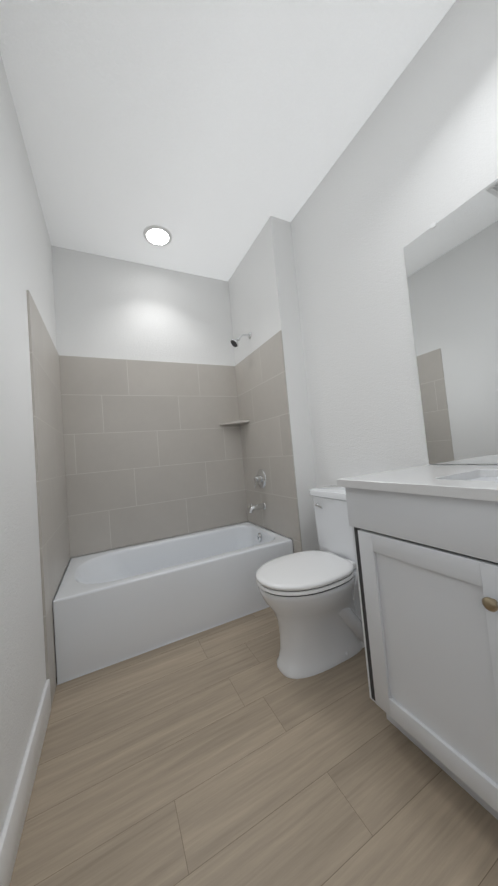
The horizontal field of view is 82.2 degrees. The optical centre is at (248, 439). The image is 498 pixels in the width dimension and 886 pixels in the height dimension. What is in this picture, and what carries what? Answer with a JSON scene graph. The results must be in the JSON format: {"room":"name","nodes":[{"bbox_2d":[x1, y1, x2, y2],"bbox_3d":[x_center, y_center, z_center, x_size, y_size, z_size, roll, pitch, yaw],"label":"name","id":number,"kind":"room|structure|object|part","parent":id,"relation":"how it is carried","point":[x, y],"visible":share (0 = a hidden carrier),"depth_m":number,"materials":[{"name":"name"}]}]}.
{"room":"bathroom","nodes":[
{"label":"bathroom","id":0,"kind":"room"},
{"bbox_2d":[0,53,68,836],"bbox_3d":[-0.636,-0.266,0.421,0.120,2.810,3.820,-4,-3,-26],"label":"wall","id":1,"kind":"structure","parent":0,"point":[25,255],"depth_m":1.11,"materials":[{"name":"white paint"}]},
{"bbox_2d":[0,679,50,885],"bbox_3d":[-0.666,1.100,0.806,0.013,0.135,1.050,-4,-3,-26],"label":"baseboard","id":2,"kind":"structure","parent":1,"relation":"attached to","point":[11,834],"depth_m":0.85,"materials":[{"name":"white paint"}]},
{"bbox_2d":[26,290,69,705],"bbox_3d":[-1.174,0.285,1.724,0.010,1.934,0.905,-4,-3,-26],"label":"wall tile","id":3,"kind":"structure","parent":1,"relation":"attached to","point":[54,544],"depth_m":1.52,"materials":[{"name":"beige tile"}]},
{"bbox_2d":[51,246,248,561],"bbox_3d":[-0.700,-0.155,2.580,1.906,2.810,0.120,-4,-3,-26],"label":"wall","id":4,"kind":"structure","parent":0,"point":[109,307],"depth_m":2.47,"materials":[{"name":"white paint"}]},
{"bbox_2d":[59,355,247,557],"bbox_3d":[-0.732,0.076,2.471,1.487,1.524,0.010,-4,-3,-26],"label":"wall tile","id":5,"kind":"structure","parent":4,"relation":"attached to","point":[152,450],"depth_m":2.40,"materials":[{"name":"beige tile"}]},
{"bbox_2d":[220,420,248,425],"bbox_3d":[-0.138,-0.152,2.658,0.213,0.022,0.214,-4,-3,-26],"label":"corner shelf","id":6,"kind":"object","parent":4,"relation":"attached to","point":[240,422],"visible":1,"depth_m":2.63,"materials":[{"name":"grey ceramic"}]},
{"bbox_2d":[0,0,455,280],"bbox_3d":[0.036,-1.764,0.887,1.906,0.100,4.060,-4,-3,-26],"label":"ceiling","id":7,"kind":"structure","parent":0,"point":[212,136],"depth_m":1.42,"materials":[{"name":"white paint"}]},
{"bbox_2d":[143,225,171,246],"bbox_3d":[-0.711,-1.579,2.224,0.216,0.010,0.216,-4,-3,-26],"label":"recessed light","id":8,"kind":"object","parent":7,"relation":"in","point":[158,235],"visible":1,"depth_m":2.22,"materials":[{"name":"white plastic"}]},
{"bbox_2d":[9,607,497,885],"bbox_3d":[0.290,1.131,0.747,1.906,0.100,4.060,-4,-3,-26],"label":"floor","id":9,"kind":"structure","parent":0,"point":[228,754],"depth_m":0.92,"materials":[{"name":"brown wood"}]},
{"bbox_2d":[53,522,293,684],"bbox_3d":[-0.480,1.009,2.084,1.463,0.407,0.747,-4,-3,-26],"label":"bathtub","id":10,"kind":"object","parent":9,"relation":"on","point":[112,607],"visible":0.88,"depth_m":1.73,"materials":[{"name":"white ceramic"}]},
{"bbox_2d":[256,485,364,678],"bbox_3d":[0.380,0.708,1.528,0.728,0.802,0.482,-4,-3,-26],"label":"toilet","id":11,"kind":"object","parent":9,"relation":"on","point":[311,599],"visible":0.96,"depth_m":1.39,"materials":[{"name":"white ceramic"}]},
{"bbox_3d":[0.286,0.683,1.484,0.524,0.056,0.398,-4,-3,-26],"label":"seat","id":12,"kind":"part","parent":11,"relation":"part of","materials":[{"name":"white plastic"}]},
{"bbox_3d":[0.422,0.402,1.718,0.033,0.026,0.081,-4,-3,-26],"label":"handle","id":13,"kind":"part","parent":11,"relation":"part of","materials":[{"name":"silver metal"}]},
{"bbox_2d":[337,481,497,819],"bbox_3d":[0.973,0.555,0.519,0.577,0.905,1.520,-4,-3,-26],"label":"bathroom vanity","id":14,"kind":"object","parent":9,"relation":"on","point":[425,538],"depth_m":0.83,"materials":[{"name":"white paint"}]},
{"bbox_2d":[337,465,497,496],"bbox_3d":[0.935,0.090,0.544,0.573,0.029,1.542,-4,-3,-26],"label":"countertop","id":15,"kind":"structure","parent":14,"relation":"on","point":[447,478],"depth_m":0.96,"materials":[{"name":"white stone"}]},
{"bbox_2d":[469,473,497,480],"bbox_3d":[0.810,0.192,0.769,0.336,0.155,0.466,-4,-3,-26],"label":"sink","id":16,"kind":"object","parent":15,"relation":"in","point":[484,476],"depth_m":1.00,"materials":[{"name":"white ceramic"}]},
{"bbox_3d":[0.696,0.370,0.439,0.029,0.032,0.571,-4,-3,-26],"label":"knob","id":17,"kind":"part","parent":14,"relation":"part of","materials":[{"name":"brown metal"}]},
{"bbox_2d":[228,216,319,551],"bbox_3d":[0.177,-0.237,2.475,0.179,2.810,0.850,-4,-3,-26],"label":"wall","id":18,"kind":"structure","parent":0,"point":[263,296],"depth_m":2.14,"materials":[{"name":"white paint"}]},
{"bbox_2d":[230,332,250,347],"bbox_3d":[-0.072,-0.870,2.484,0.188,0.147,0.080,-4,-3,-26],"label":"shower head","id":19,"kind":"object","parent":18,"relation":"attached to","point":[234,342],"visible":1,"depth_m":2.46},
{"bbox_2d":[235,330,301,552],"bbox_3d":[0.133,0.203,2.408,0.010,1.934,0.840,-4,-3,-26],"label":"wall tile","id":20,"kind":"structure","parent":18,"relation":"attached to","point":[265,430],"depth_m":2.30,"materials":[{"name":"beige tile"}]},
{"bbox_2d":[249,502,265,512],"bbox_3d":[0.064,0.577,2.418,0.150,0.077,0.060,-4,-3,-26],"label":"tub spout","id":21,"kind":"object","parent":20,"relation":"attached to","point":[257,507],"visible":1,"depth_m":2.40,"materials":[{"name":"silver metal"}]},
{"bbox_2d":[254,469,265,487],"bbox_3d":[0.080,0.343,2.447,0.066,0.164,0.164,-4,-3,-26],"label":"shower valve","id":22,"kind":"object","parent":20,"relation":"attached to","point":[260,478],"visible":1,"depth_m":2.43,"materials":[{"name":"silver metal"}]},
{"bbox_2d":[291,0,497,487],"bbox_3d":[0.962,-0.368,1.213,0.120,2.810,3.820,-4,-3,-26],"label":"wall","id":23,"kind":"structure","parent":0,"point":[418,157],"depth_m":1.50,"materials":[{"name":"white paint"}]},
{"bbox_2d":[404,179,497,463],"bbox_3d":[1.139,-0.478,0.695,0.010,1.074,1.520,-4,-3,-26],"label":"mirror","id":24,"kind":"object","parent":23,"relation":"attached to","point":[451,261],"visible":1,"depth_m":1.20,"materials":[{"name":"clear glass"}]}
]}

